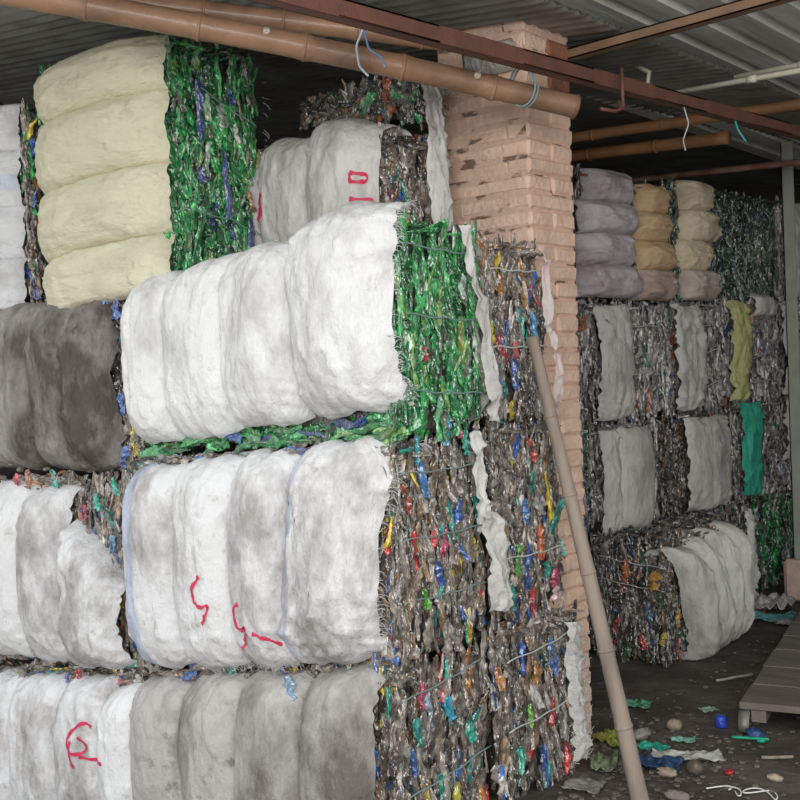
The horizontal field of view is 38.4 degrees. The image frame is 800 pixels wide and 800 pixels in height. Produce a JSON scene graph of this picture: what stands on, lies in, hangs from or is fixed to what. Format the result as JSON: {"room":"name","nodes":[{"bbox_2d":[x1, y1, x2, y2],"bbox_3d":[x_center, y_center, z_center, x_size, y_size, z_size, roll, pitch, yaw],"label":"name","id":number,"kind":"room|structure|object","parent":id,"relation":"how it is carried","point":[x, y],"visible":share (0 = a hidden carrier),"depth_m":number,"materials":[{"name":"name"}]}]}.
{"room":"waste facility","nodes":[
{"label":"waste facility","id":0,"kind":"room"},
{"bbox_2d":[0,102,264,475],"bbox_3d":[-1.259,0.084,9.013,0.150,4.700,8.600,-1,2,42],"label":"wall","id":1,"kind":"structure","parent":0,"point":[3,471],"depth_m":7.67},
{"bbox_2d":[571,130,731,161],"bbox_3d":[0.307,-1.527,7.666,4.014,0.298,0.091,-1,2,42],"label":"bamboo pole","id":2,"kind":"object","parent":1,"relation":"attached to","point":[724,137],"visible":0.23,"depth_m":6.62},
{"bbox_2d":[0,0,799,187],"bbox_3d":[2.273,-1.837,5.872,9.662,0.552,8.450,-1,2,42],"label":"ceiling","id":3,"kind":"structure","parent":0,"point":[28,38],"depth_m":5.63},
{"bbox_2d":[0,0,580,118],"bbox_3d":[-0.630,-1.304,4.118,2.616,0.609,0.155,-2,1,-8],"label":"bamboo pole","id":4,"kind":"object","parent":3,"relation":"hanging from","point":[197,26],"visible":0.98,"depth_m":4.10,"materials":[{"name":"beige"}]},
{"bbox_2d":[131,0,484,52],"bbox_3d":[-0.687,-1.414,4.198,2.015,0.332,0.107,-2,1,-7],"label":"bamboo pole","id":5,"kind":"object","parent":4,"relation":"on","point":[282,19],"visible":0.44,"depth_m":4.19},
{"bbox_2d":[510,68,539,107],"bbox_3d":[0.457,-1.163,4.263,0.117,0.156,0.048,-1,2,42],"label":"twine","id":6,"kind":"object","parent":4,"relation":"attached to","point":[529,104],"visible":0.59,"depth_m":4.25,"materials":[{"name":"teal"}]},
{"bbox_2d":[248,0,799,139],"bbox_3d":[1.684,-1.320,5.520,0.082,0.275,6.601,-1,2,42],"label":"steel beam","id":7,"kind":"structure","parent":3,"relation":"attached to","point":[351,13],"depth_m":4.08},
{"bbox_2d":[632,159,799,182],"bbox_3d":[2.272,-1.476,7.264,3.002,0.170,0.040,-1,2,42],"label":"rod","id":8,"kind":"object","parent":7,"relation":"attached to","point":[793,162],"visible":0.65,"depth_m":7.43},
{"bbox_2d":[572,99,799,142],"bbox_3d":[1.622,-1.523,6.232,2.040,0.069,0.069,-2,1,30],"label":"bamboo pole","id":9,"kind":"object","parent":3,"relation":"attached to","point":[662,124],"visible":0.7,"depth_m":6.30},
{"bbox_2d":[675,68,799,92],"bbox_3d":[1.695,-1.418,4.971,1.221,0.065,0.034,-1,2,42],"label":"pipe","id":10,"kind":"object","parent":3,"relation":"hanging from","point":[752,78],"visible":0.79,"depth_m":5.11,"materials":[{"name":"beige"}]},
{"bbox_2d":[734,61,799,78],"bbox_3d":[1.853,-1.458,4.908,0.901,0.045,0.034,-1,2,42],"label":"pipe","id":11,"kind":"object","parent":3,"relation":"hanging from","point":[793,65],"visible":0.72,"depth_m":5.09,"materials":[{"name":"beige"}]},
{"bbox_2d":[6,579,799,799],"bbox_3d":[1.896,1.764,5.108,12.000,0.731,12.000,-1,2,42],"label":"floor","id":12,"kind":"structure","parent":0,"point":[640,679],"depth_m":5.12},
{"bbox_2d":[0,658,188,799],"bbox_3d":[-1.514,1.607,5.359,1.597,0.980,0.592,-1,2,42],"label":"bale","id":13,"kind":"object","parent":12,"relation":"on","point":[65,729],"visible":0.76,"depth_m":4.95,"materials":[{"name":"white fabric"}]},
{"bbox_2d":[0,468,154,672],"bbox_3d":[-1.539,0.774,5.381,1.596,0.998,0.677,-1,2,42],"label":"bale","id":14,"kind":"object","parent":13,"relation":"on","point":[63,592],"visible":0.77,"depth_m":4.97},
{"bbox_2d":[49,469,59,487],"bbox_3d":[-1.525,0.346,5.072,0.045,0.087,0.032,-1,2,42],"label":"bottle","id":15,"kind":"object","parent":14,"relation":"on","point":[55,484],"depth_m":5.07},
{"bbox_2d":[79,504,88,522],"bbox_3d":[-1.356,0.487,4.931,0.048,0.080,0.027,-2,1,16],"label":"bottle","id":16,"kind":"object","parent":14,"relation":"on","point":[83,515],"depth_m":4.93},
{"bbox_2d":[93,493,101,510],"bbox_3d":[-1.279,0.433,4.867,0.060,0.077,0.022,-1,2,42],"label":"bottle","id":17,"kind":"object","parent":14,"relation":"on","point":[97,501],"depth_m":4.87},
{"bbox_2d":[0,299,205,475],"bbox_3d":[-1.547,-0.069,5.289,1.599,0.804,0.666,-1,2,39],"label":"bale","id":18,"kind":"object","parent":14,"relation":"on","point":[63,403],"visible":0.59,"depth_m":4.86,"materials":[{"name":"grey"}]},
{"bbox_2d":[0,98,48,309],"bbox_3d":[-1.938,-0.930,5.817,0.948,1.021,0.630,-1,2,42],"label":"bale","id":19,"kind":"object","parent":18,"relation":"on","point":[21,256],"visible":0.37,"depth_m":5.41},
{"bbox_2d":[111,300,120,319],"bbox_3d":[-1.171,-0.380,4.744,0.055,0.105,0.018,-1,2,42],"label":"bottle","id":20,"kind":"object","parent":18,"relation":"on","point":[115,312],"depth_m":4.74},
{"bbox_2d":[117,392,124,415],"bbox_3d":[-1.147,0.017,4.739,0.043,0.099,0.022,-1,2,42],"label":"bottle","id":21,"kind":"object","parent":18,"relation":"on","point":[122,409],"depth_m":4.74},
{"bbox_2d":[120,446,128,468],"bbox_3d":[-1.135,0.236,4.728,0.026,0.097,0.058,-3,2,-36],"label":"bottle","id":22,"kind":"object","parent":18,"relation":"on","point":[125,450],"depth_m":4.72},
{"bbox_2d":[33,32,269,308],"bbox_3d":[-1.137,-0.945,4.986,1.031,1.160,0.657,-1,2,35],"label":"bale","id":23,"kind":"object","parent":18,"relation":"on","point":[146,156],"visible":0.97,"depth_m":4.70},
{"bbox_2d":[195,79,205,141],"bbox_3d":[-0.805,-1.175,4.664,0.025,0.256,0.051,-1,2,42],"label":"bottle","id":24,"kind":"object","parent":23,"relation":"on","point":[200,95],"depth_m":4.66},
{"bbox_2d":[196,166,207,183],"bbox_3d":[-0.801,-0.914,4.666,0.031,0.068,0.053,-1,2,42],"label":"bottle","id":25,"kind":"object","parent":23,"relation":"on","point":[201,178],"depth_m":4.67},
{"bbox_2d":[203,93,211,120],"bbox_3d":[-0.790,-1.194,4.689,0.022,0.117,0.042,-1,2,42],"label":"bottle","id":26,"kind":"object","parent":23,"relation":"on","point":[206,96],"depth_m":4.68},
{"bbox_2d":[222,150,231,221],"bbox_3d":[-0.716,-0.887,4.764,0.022,0.298,0.051,-1,2,42],"label":"bottle","id":27,"kind":"object","parent":23,"relation":"on","point":[226,163],"depth_m":4.77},
{"bbox_2d":[233,123,241,143],"bbox_3d":[-0.682,-1.116,4.809,0.038,0.090,0.025,-3,1,-17],"label":"bottle","id":28,"kind":"object","parent":23,"relation":"on","point":[236,133],"depth_m":4.81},
{"bbox_2d":[246,218,253,248],"bbox_3d":[-0.627,-0.654,4.856,0.027,0.239,0.043,-1,2,42],"label":"bottle","id":29,"kind":"object","parent":23,"relation":"on","point":[249,225],"depth_m":4.85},
{"bbox_2d":[245,191,256,211],"bbox_3d":[-0.629,-0.838,4.856,0.027,0.084,0.053,-2,1,27],"label":"bottle","id":30,"kind":"object","parent":23,"relation":"on","point":[250,207],"depth_m":4.86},
{"bbox_2d":[111,478,120,496],"bbox_3d":[-1.183,0.362,4.778,0.027,0.081,0.077,-3,2,-41],"label":"bottle","id":31,"kind":"object","parent":14,"relation":"on","point":[114,484],"depth_m":4.77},
{"bbox_2d":[129,628,491,799],"bbox_3d":[-0.387,1.294,4.407,1.505,0.882,0.688,-1,2,42],"label":"bale","id":32,"kind":"object","parent":12,"relation":"on","point":[421,732],"visible":0.9,"depth_m":4.04,"materials":[{"name":"white"}]},
{"bbox_2d":[181,670,198,680],"bbox_3d":[-0.830,1.088,4.537,0.102,0.057,0.024,-1,2,38],"label":"bottle","id":33,"kind":"object","parent":32,"relation":"on","point":[190,675],"depth_m":4.53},
{"bbox_2d":[282,675,296,700],"bbox_3d":[-0.392,1.021,4.053,0.080,0.105,0.026,-1,2,42],"label":"bottle","id":34,"kind":"object","parent":32,"relation":"on","point":[289,685],"depth_m":4.04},
{"bbox_2d":[122,415,513,673],"bbox_3d":[-0.426,0.586,4.341,1.614,1.040,0.739,-1,2,36],"label":"bale","id":35,"kind":"object","parent":32,"relation":"on","point":[337,552],"visible":0.98,"depth_m":4.01,"materials":[{"name":"white"}]},
{"bbox_2d":[120,199,502,458],"bbox_3d":[-0.392,-0.225,4.354,1.552,0.901,0.719,-1,2,42],"label":"bale","id":36,"kind":"object","parent":35,"relation":"on","point":[367,320],"visible":0.99,"depth_m":3.99,"materials":[{"name":"white"}]},
{"bbox_2d":[223,433,241,443],"bbox_3d":[-0.631,0.135,4.330,0.102,0.068,0.025,-1,2,42],"label":"bottle","id":37,"kind":"object","parent":36,"relation":"on","point":[227,437],"depth_m":4.32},
{"bbox_2d":[412,261,420,305],"bbox_3d":[0.052,-0.389,3.823,0.027,0.156,0.042,-1,2,42],"label":"bottle","id":38,"kind":"object","parent":36,"relation":"on","point":[416,270],"depth_m":3.82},
{"bbox_2d":[436,288,443,326],"bbox_3d":[0.131,-0.312,3.899,0.030,0.134,0.052,-1,2,42],"label":"bottle","id":39,"kind":"object","parent":36,"relation":"on","point":[439,291],"depth_m":3.89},
{"bbox_2d":[450,354,456,395],"bbox_3d":[0.185,-0.087,3.959,0.022,0.149,0.039,-1,2,42],"label":"bottle","id":40,"kind":"object","parent":36,"relation":"on","point":[453,357],"depth_m":3.95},
{"bbox_2d":[458,317,463,354],"bbox_3d":[0.212,-0.224,3.992,0.022,0.133,0.030,-2,1,13],"label":"bottle","id":41,"kind":"object","parent":36,"relation":"on","point":[460,319],"depth_m":3.99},
{"bbox_2d":[458,274,466,299],"bbox_3d":[0.218,-0.400,4.000,0.020,0.102,0.040,-1,2,34],"label":"bottle","id":42,"kind":"object","parent":36,"relation":"on","point":[461,277],"depth_m":3.99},
{"bbox_2d":[400,483,412,514],"bbox_3d":[0.019,0.328,3.807,0.028,0.108,0.052,-1,2,42],"label":"bottle","id":43,"kind":"object","parent":35,"relation":"on","point":[405,495],"depth_m":3.81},
{"bbox_2d":[413,434,419,466],"bbox_3d":[0.057,0.169,3.857,0.022,0.111,0.033,-2,1,1],"label":"bottle","id":44,"kind":"object","parent":35,"relation":"on","point":[416,453],"depth_m":3.85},
{"bbox_2d":[417,559,424,583],"bbox_3d":[0.069,0.576,3.860,0.027,0.079,0.043,-1,2,42],"label":"bottle","id":45,"kind":"object","parent":35,"relation":"on","point":[420,562],"depth_m":3.86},
{"bbox_2d":[418,461,429,497],"bbox_3d":[0.078,0.268,3.875,0.022,0.127,0.044,-1,2,42],"label":"bottle","id":46,"kind":"object","parent":35,"relation":"on","point":[423,466],"depth_m":3.87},
{"bbox_2d":[421,588,430,609],"bbox_3d":[0.087,0.671,3.875,0.028,0.076,0.037,-1,2,42],"label":"bottle","id":47,"kind":"object","parent":35,"relation":"on","point":[425,592],"depth_m":3.87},
{"bbox_2d":[435,561,444,586],"bbox_3d":[0.134,0.594,3.929,0.026,0.092,0.039,-1,2,42],"label":"bottle","id":48,"kind":"object","parent":35,"relation":"on","point":[439,577],"depth_m":3.93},
{"bbox_2d":[439,524,448,556],"bbox_3d":[0.152,0.483,3.945,0.039,0.113,0.024,-3,1,-25],"label":"bottle","id":49,"kind":"object","parent":35,"relation":"on","point":[443,529],"depth_m":3.94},
{"bbox_2d":[442,415,451,446],"bbox_3d":[0.161,0.107,3.971,0.026,0.112,0.040,-1,2,42],"label":"bottle","id":50,"kind":"object","parent":35,"relation":"on","point":[444,444],"depth_m":3.97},
{"bbox_2d":[454,499,463,523],"bbox_3d":[0.204,0.388,4.011,0.027,0.086,0.034,-1,2,42],"label":"bottle","id":51,"kind":"object","parent":35,"relation":"on","point":[458,516],"depth_m":4.00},
{"bbox_2d":[461,429,470,454],"bbox_3d":[0.234,0.149,4.050,0.031,0.093,0.042,-1,2,42],"label":"bottle","id":52,"kind":"object","parent":35,"relation":"on","point":[465,450],"depth_m":4.05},
{"bbox_2d":[410,749,417,777],"bbox_3d":[0.046,1.218,3.857,0.025,0.104,0.024,-2,1,14],"label":"bottle","id":53,"kind":"object","parent":32,"relation":"on","point":[414,753],"depth_m":3.85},
{"bbox_2d":[412,717,424,747],"bbox_3d":[0.063,1.122,3.880,0.028,0.115,0.058,-1,2,42],"label":"bottle","id":54,"kind":"object","parent":32,"relation":"on","point":[418,727],"depth_m":3.87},
{"bbox_2d":[417,681,426,709],"bbox_3d":[0.077,1.002,3.899,0.020,0.096,0.050,-1,2,35],"label":"bottle","id":55,"kind":"object","parent":32,"relation":"on","point":[421,685],"depth_m":3.90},
{"bbox_2d":[424,691,433,727],"bbox_3d":[0.100,1.058,3.922,0.016,0.136,0.047,-1,2,37],"label":"bottle","id":56,"kind":"object","parent":32,"relation":"on","point":[428,708],"depth_m":3.92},
{"bbox_2d":[437,774,444,799],"bbox_3d":[0.140,1.352,3.963,0.030,0.128,0.055,-1,2,42],"label":"bottle","id":57,"kind":"object","parent":32,"relation":"on","point":[440,777],"depth_m":3.96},
{"bbox_2d":[442,696,457,720],"bbox_3d":[0.176,1.074,4.009,0.031,0.088,0.071,-1,2,42],"label":"bottle","id":58,"kind":"object","parent":32,"relation":"on","point":[449,703],"depth_m":4.00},
{"bbox_2d":[452,781,460,799],"bbox_3d":[0.199,1.387,4.030,0.022,0.099,0.041,-1,2,42],"label":"bottle","id":59,"kind":"object","parent":32,"relation":"on","point":[456,785],"depth_m":4.03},
{"bbox_2d":[464,720,477,743],"bbox_3d":[0.249,1.177,4.093,0.022,0.088,0.059,-1,2,42],"label":"bottle","id":60,"kind":"object","parent":32,"relation":"on","point":[470,735],"depth_m":4.09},
{"bbox_2d":[435,599,593,799],"bbox_3d":[0.045,1.154,4.761,1.451,0.724,0.621,-1,2,42],"label":"bale","id":61,"kind":"object","parent":12,"relation":"on","point":[536,700],"visible":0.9,"depth_m":4.30,"materials":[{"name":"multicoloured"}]},
{"bbox_2d":[256,414,565,630],"bbox_3d":[-0.014,0.455,4.738,1.415,0.790,0.493,-1,2,42],"label":"bale","id":62,"kind":"object","parent":61,"relation":"on","point":[519,461],"visible":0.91,"depth_m":4.30,"materials":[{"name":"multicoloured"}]},
{"bbox_2d":[471,230,564,433],"bbox_3d":[-0.073,-0.238,4.659,1.461,0.755,0.458,-1,2,38],"label":"bale","id":63,"kind":"object","parent":62,"relation":"on","point":[511,280],"visible":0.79,"depth_m":4.27,"materials":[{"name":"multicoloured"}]},
{"bbox_2d":[247,118,452,245],"bbox_3d":[-0.353,-0.849,4.949,1.173,0.599,0.578,-1,2,39],"label":"bale","id":64,"kind":"object","parent":63,"relation":"on","point":[297,181],"visible":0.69,"depth_m":4.62,"materials":[{"name":"white fabric"}]},
{"bbox_2d":[296,75,453,226],"bbox_3d":[-0.130,-1.015,4.834,0.813,0.675,0.300,-1,2,37],"label":"bale","id":65,"kind":"object","parent":64,"relation":"on","point":[376,100],"visible":0.92,"depth_m":4.63},
{"bbox_2d":[497,273,503,295],"bbox_3d":[0.363,-0.422,4.178,0.023,0.085,0.031,-2,1,24],"label":"bottle","id":66,"kind":"object","parent":63,"relation":"on","point":[500,285],"depth_m":4.17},
{"bbox_2d":[512,358,519,390],"bbox_3d":[0.431,-0.096,4.244,0.025,0.122,0.046,-1,2,42],"label":"bottle","id":67,"kind":"object","parent":63,"relation":"on","point":[515,361],"depth_m":4.24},
{"bbox_2d":[517,256,527,309],"bbox_3d":[0.456,-0.436,4.286,0.028,0.201,0.051,-1,2,42],"label":"bottle","id":68,"kind":"object","parent":63,"relation":"on","point":[522,275],"depth_m":4.29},
{"bbox_2d":[530,312,539,338],"bbox_3d":[0.508,-0.279,4.338,0.022,0.110,0.043,-1,2,42],"label":"bottle","id":69,"kind":"object","parent":63,"relation":"on","point":[534,316],"depth_m":4.34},
{"bbox_2d":[515,544,521,576],"bbox_3d":[0.437,0.591,4.232,0.028,0.120,0.048,-2,1,4],"label":"bottle","id":70,"kind":"object","parent":62,"relation":"on","point":[518,547],"depth_m":4.23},
{"bbox_2d":[521,498,529,524],"bbox_3d":[0.470,0.418,4.278,0.016,0.109,0.054,-1,2,37],"label":"bottle","id":71,"kind":"object","parent":62,"relation":"on","point":[525,502],"depth_m":4.28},
{"bbox_2d":[526,438,536,462],"bbox_3d":[0.493,0.188,4.314,0.028,0.097,0.058,-1,2,42],"label":"bottle","id":72,"kind":"object","parent":62,"relation":"on","point":[531,446],"depth_m":4.31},
{"bbox_2d":[536,523,544,559],"bbox_3d":[0.530,0.535,4.342,0.031,0.142,0.042,-1,2,42],"label":"bottle","id":73,"kind":"object","parent":62,"relation":"on","point":[540,541],"depth_m":4.34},
{"bbox_2d":[550,568,558,586],"bbox_3d":[0.595,0.680,4.414,0.022,0.074,0.054,-2,1,30],"label":"bottle","id":74,"kind":"object","parent":62,"relation":"on","point":[554,572],"depth_m":4.40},
{"bbox_2d":[549,586,562,601],"bbox_3d":[0.598,0.742,4.414,0.027,0.063,0.074,-1,2,42],"label":"bottle","id":75,"kind":"object","parent":62,"relation":"on","point":[555,592],"depth_m":4.41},
{"bbox_2d":[517,746,524,774],"bbox_3d":[0.446,1.322,4.218,0.030,0.100,0.041,-1,2,42],"label":"bottle","id":76,"kind":"object","parent":61,"relation":"on","point":[520,749],"depth_m":4.21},
{"bbox_2d":[519,641,526,675],"bbox_3d":[0.451,0.948,4.232,0.028,0.130,0.032,-2,1,-3],"label":"bottle","id":77,"kind":"object","parent":61,"relation":"on","point":[523,671],"depth_m":4.22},
{"bbox_2d":[527,704,534,727],"bbox_3d":[0.484,1.168,4.262,0.024,0.095,0.025,-2,1,17],"label":"bottle","id":78,"kind":"object","parent":61,"relation":"on","point":[530,719],"depth_m":4.26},
{"bbox_2d":[533,660,540,684],"bbox_3d":[0.509,1.015,4.289,0.031,0.095,0.029,-2,1,11],"label":"bottle","id":79,"kind":"object","parent":61,"relation":"on","point":[536,670],"depth_m":4.28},
{"bbox_2d":[539,746,546,771],"bbox_3d":[0.537,1.347,4.313,0.026,0.101,0.039,-2,1,5],"label":"bottle","id":80,"kind":"object","parent":61,"relation":"on","point":[542,749],"depth_m":4.31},
{"bbox_2d":[547,638,553,668],"bbox_3d":[0.571,0.960,4.367,0.028,0.120,0.032,-2,1,-3],"label":"bottle","id":81,"kind":"object","parent":61,"relation":"on","point":[550,641],"depth_m":4.36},
{"bbox_2d":[548,696,555,727],"bbox_3d":[0.578,1.183,4.364,0.036,0.125,0.024,-3,1,-24],"label":"bottle","id":82,"kind":"object","parent":61,"relation":"on","point":[551,699],"depth_m":4.36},
{"bbox_2d":[560,777,605,793],"bbox_3d":[0.694,1.445,4.334,0.150,0.019,0.126,-2,1,30],"label":"scrap","id":83,"kind":"object","parent":12,"relation":"on","point":[590,785],"visible":1,"depth_m":4.33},
{"bbox_2d":[526,335,649,799],"bbox_3d":[0.681,0.613,4.176,0.387,1.711,0.074,-2,1,14],"label":"leaning pole","id":84,"kind":"object","parent":12,"relation":"on","point":[623,726],"visible":1,"depth_m":4.16,"materials":[{"name":"brown bamboo"}]},
{"bbox_2d":[590,750,617,771],"bbox_3d":[0.808,1.424,4.553,0.108,0.042,0.189,-2,1,13],"label":"packet","id":85,"kind":"object","parent":12,"relation":"on","point":[607,763],"visible":0.99,"depth_m":4.52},
{"bbox_2d":[589,728,618,746],"bbox_3d":[0.886,1.418,4.835,0.109,0.036,0.190,-3,1,-27],"label":"plastic wrapper","id":86,"kind":"object","parent":12,"relation":"on","point":[610,736],"visible":0.68,"depth_m":4.85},
{"bbox_2d":[587,516,668,655],"bbox_3d":[1.021,1.075,6.839,0.955,0.711,1.123,-1,2,42],"label":"bale","id":87,"kind":"object","parent":12,"relation":"on","point":[593,646],"visible":0.02,"depth_m":6.30},
{"bbox_2d":[580,417,660,540],"bbox_3d":[0.965,0.447,6.755,1.002,0.699,0.968,-1,2,42],"label":"bale","id":88,"kind":"object","parent":87,"relation":"on","point":[619,468],"visible":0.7,"depth_m":6.38,"materials":[{"name":"grey"}]},
{"bbox_2d":[576,299,661,428],"bbox_3d":[0.948,-0.203,6.762,0.988,0.755,1.025,-1,2,42],"label":"bale","id":89,"kind":"object","parent":88,"relation":"on","point":[618,349],"visible":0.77,"depth_m":6.37,"materials":[{"name":"grey"}]},
{"bbox_2d":[570,162,643,304],"bbox_3d":[0.831,-0.908,6.617,1.027,0.779,0.716,-1,2,42],"label":"bale","id":90,"kind":"object","parent":89,"relation":"on","point":[604,221],"visible":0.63,"depth_m":6.25},
{"bbox_2d":[586,183,679,307],"bbox_3d":[1.226,-0.916,7.065,1.022,0.755,0.548,-1,2,42],"label":"bale","id":91,"kind":"object","parent":89,"relation":"on","point":[656,258],"visible":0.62,"depth_m":6.67},
{"bbox_2d":[626,698,651,708],"bbox_3d":[1.101,1.403,5.337,0.126,0.027,0.107,-2,1,19],"label":"packet","id":92,"kind":"object","parent":12,"relation":"on","point":[642,703],"visible":0.91,"depth_m":5.33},
{"bbox_2d":[634,727,651,739],"bbox_3d":[1.027,1.418,4.891,0.071,0.047,0.118,-1,2,42],"label":"bottle","id":93,"kind":"object","parent":12,"relation":"on","point":[640,733],"visible":0.94,"depth_m":4.87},
{"bbox_2d":[637,739,669,751],"bbox_3d":[1.040,1.419,4.724,0.126,0.026,0.095,-1,2,42],"label":"plastic film","id":94,"kind":"object","parent":12,"relation":"on","point":[644,744],"visible":0.98,"depth_m":4.73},
{"bbox_2d":[639,754,683,772],"bbox_3d":[1.004,1.416,4.514,0.212,0.045,0.127,-2,1,24],"label":"plastic bag","id":95,"kind":"object","parent":12,"relation":"on","point":[647,761],"visible":0.74,"depth_m":4.50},
{"bbox_2d":[655,766,676,777],"bbox_3d":[1.023,1.431,4.417,0.091,0.042,0.059,-1,2,42],"label":"stone","id":96,"kind":"object","parent":12,"relation":"on","point":[669,772],"visible":1,"depth_m":4.40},
{"bbox_2d":[590,514,755,668],"bbox_3d":[1.550,1.045,6.396,0.713,0.765,0.934,-1,2,38],"label":"bale","id":97,"kind":"object","parent":12,"relation":"on","point":[681,588],"visible":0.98,"depth_m":6.11,"materials":[{"name":"grey"}]},
{"bbox_2d":[612,613,621,634],"bbox_3d":[1.167,1.201,6.177,0.064,0.117,0.020,-1,2,36],"label":"bottle","id":98,"kind":"object","parent":97,"relation":"on","point":[616,617],"depth_m":6.19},
{"bbox_2d":[622,560,630,578],"bbox_3d":[1.207,0.899,6.127,0.054,0.101,0.022,-1,2,42],"label":"bottle","id":99,"kind":"object","parent":97,"relation":"on","point":[626,566],"depth_m":6.12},
{"bbox_2d":[648,571,662,590],"bbox_3d":[1.333,0.950,6.006,0.026,0.114,0.088,-3,2,-39],"label":"bottle","id":100,"kind":"object","parent":97,"relation":"on","point":[655,578],"depth_m":6.01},
{"bbox_2d":[675,637,682,661],"bbox_3d":[1.462,1.314,6.036,0.027,0.128,0.071,-1,2,42],"label":"bottle","id":101,"kind":"object","parent":97,"relation":"on","point":[678,641],"depth_m":6.04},
{"bbox_2d":[663,789,690,799],"bbox_3d":[1.008,1.441,4.191,0.107,0.033,0.066,-1,2,42],"label":"lump","id":102,"kind":"object","parent":12,"relation":"on","point":[672,794],"visible":1,"depth_m":4.17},
{"bbox_2d":[557,638,799,799],"bbox_3d":[2.037,1.381,5.383,1.765,0.011,4.387,-1,2,42],"label":"debris","id":103,"kind":"object","parent":12,"relation":"on","point":[615,794],"visible":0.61,"depth_m":4.53,"materials":[{"name":"plastic"}]},
{"bbox_2d":[651,748,725,761],"bbox_3d":[1.146,1.415,4.601,0.293,0.032,0.106,-2,1,10],"label":"plastic film","id":104,"kind":"object","parent":12,"relation":"on","point":[716,755],"visible":0.8,"depth_m":4.59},
{"bbox_2d":[686,759,703,776],"bbox_3d":[1.136,1.415,4.425,0.069,0.065,0.061,-1,2,42],"label":"stone","id":105,"kind":"object","parent":12,"relation":"on","point":[694,767],"visible":1,"depth_m":4.40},
{"bbox_2d":[655,498,760,588],"bbox_3d":[1.764,1.024,7.658,0.980,0.719,1.072,-1,2,42],"label":"bale","id":106,"kind":"object","parent":12,"relation":"on","point":[735,514],"visible":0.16,"depth_m":7.59,"materials":[{"name":"grey"}]},
{"bbox_2d":[592,409,732,519],"bbox_3d":[1.617,0.401,7.487,1.007,0.689,0.775,-1,2,42],"label":"bale","id":107,"kind":"object","parent":106,"relation":"on","point":[693,464],"visible":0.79,"depth_m":7.06},
{"bbox_2d":[636,299,724,418],"bbox_3d":[1.556,-0.261,7.436,1.005,0.750,0.835,-1,2,42],"label":"bale","id":108,"kind":"object","parent":107,"relation":"on","point":[689,376],"visible":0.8,"depth_m":7.00,"materials":[{"name":"grey"}]},
{"bbox_2d":[628,176,780,306],"bbox_3d":[1.899,-1.000,7.832,1.014,0.815,1.594,-1,2,42],"label":"bale","id":109,"kind":"object","parent":108,"relation":"on","point":[723,244],"visible":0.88,"depth_m":7.50},
{"bbox_2d":[671,399,778,505],"bbox_3d":[2.117,0.350,8.074,0.976,0.737,0.818,-1,2,42],"label":"bale","id":110,"kind":"object","parent":106,"relation":"on","point":[752,426],"visible":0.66,"depth_m":7.66},
{"bbox_2d":[712,292,777,408],"bbox_3d":[2.077,-0.336,8.020,1.011,0.789,0.845,-1,2,42],"label":"bale","id":111,"kind":"object","parent":110,"relation":"on","point":[745,356],"visible":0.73,"depth_m":7.59,"materials":[{"name":"grey"}]},
{"bbox_2d":[715,714,726,728],"bbox_3d":[1.392,1.392,4.986,0.052,0.050,0.052,-1,2,42],"label":"cap","id":112,"kind":"object","parent":12,"relation":"on","point":[720,719],"visible":1,"depth_m":4.97,"materials":[{"name":"plastic"}]},
{"bbox_2d":[731,485,793,590],"bbox_3d":[2.571,0.969,8.597,0.942,0.734,1.384,-1,2,42],"label":"bale","id":113,"kind":"object","parent":12,"relation":"on","point":[772,513],"visible":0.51,"depth_m":8.05},
{"bbox_2d":[746,394,790,491],"bbox_3d":[2.696,0.293,8.714,1.020,0.722,0.972,-1,2,42],"label":"bale","id":114,"kind":"object","parent":113,"relation":"on","point":[782,471],"visible":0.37,"depth_m":8.17},
{"bbox_2d":[765,298,799,397],"bbox_3d":[2.634,-0.374,8.697,0.992,0.755,0.968,-1,2,38],"label":"bale","id":115,"kind":"object","parent":114,"relation":"on","point":[777,329],"visible":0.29,"depth_m":8.15},
{"bbox_2d":[768,195,799,302],"bbox_3d":[2.692,-1.089,8.749,1.041,0.804,0.960,-1,2,42],"label":"bale","id":116,"kind":"object","parent":115,"relation":"on","point":[777,217],"visible":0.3,"depth_m":8.21},
{"bbox_2d":[738,611,799,732],"bbox_3d":[2.550,1.294,5.620,1.350,0.125,2.321,-2,1,26],"label":"platform","id":117,"kind":"object","parent":12,"relation":"on","point":[776,688],"visible":0.98,"depth_m":5.13,"materials":[{"name":"grey wood"}]},
{"bbox_2d":[755,590,794,609],"bbox_3d":[2.368,1.264,7.310,0.273,0.111,0.336,-2,1,24],"label":"plastic bag","id":118,"kind":"object","parent":12,"relation":"on","point":[773,601],"visible":0.91,"depth_m":7.27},
{"bbox_2d":[754,610,797,621],"bbox_3d":[2.244,1.312,7.018,0.345,0.044,0.209,-2,1,24],"label":"plastic bag","id":119,"kind":"object","parent":12,"relation":"on","point":[771,617],"visible":0.7,"depth_m":6.98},
{"bbox_2d":[780,141,799,601],"bbox_3d":[2.589,-0.181,7.486,0.208,2.983,0.204,-1,2,42],"label":"steel post","id":120,"kind":"object","parent":12,"relation":"on","point":[792,565],"visible":0.9,"depth_m":7.47,"materials":[{"name":"metal"}]},
{"bbox_2d":[438,20,591,733],"bbox_3d":[0.484,-0.060,4.931,0.473,3.028,0.374,-1,2,42],"label":"brick pillar","id":121,"kind":"structure","parent":0,"point":[511,172],"depth_m":4.80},
{"bbox_2d":[567,0,796,61],"bbox_3d":[1.458,-1.502,4.239,2.201,0.090,0.050,-1,2,42],"label":"beam","id":122,"kind":"structure","parent":121,"relation":"on","point":[737,8],"depth_m":4.55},
{"bbox_2d":[716,185,799,203],"bbox_3d":[4.746,-0.568,9.503,8.500,3.700,0.150,-1,2,42],"label":"wall","id":123,"kind":"structure","parent":0,"point":[769,192],"depth_m":10.57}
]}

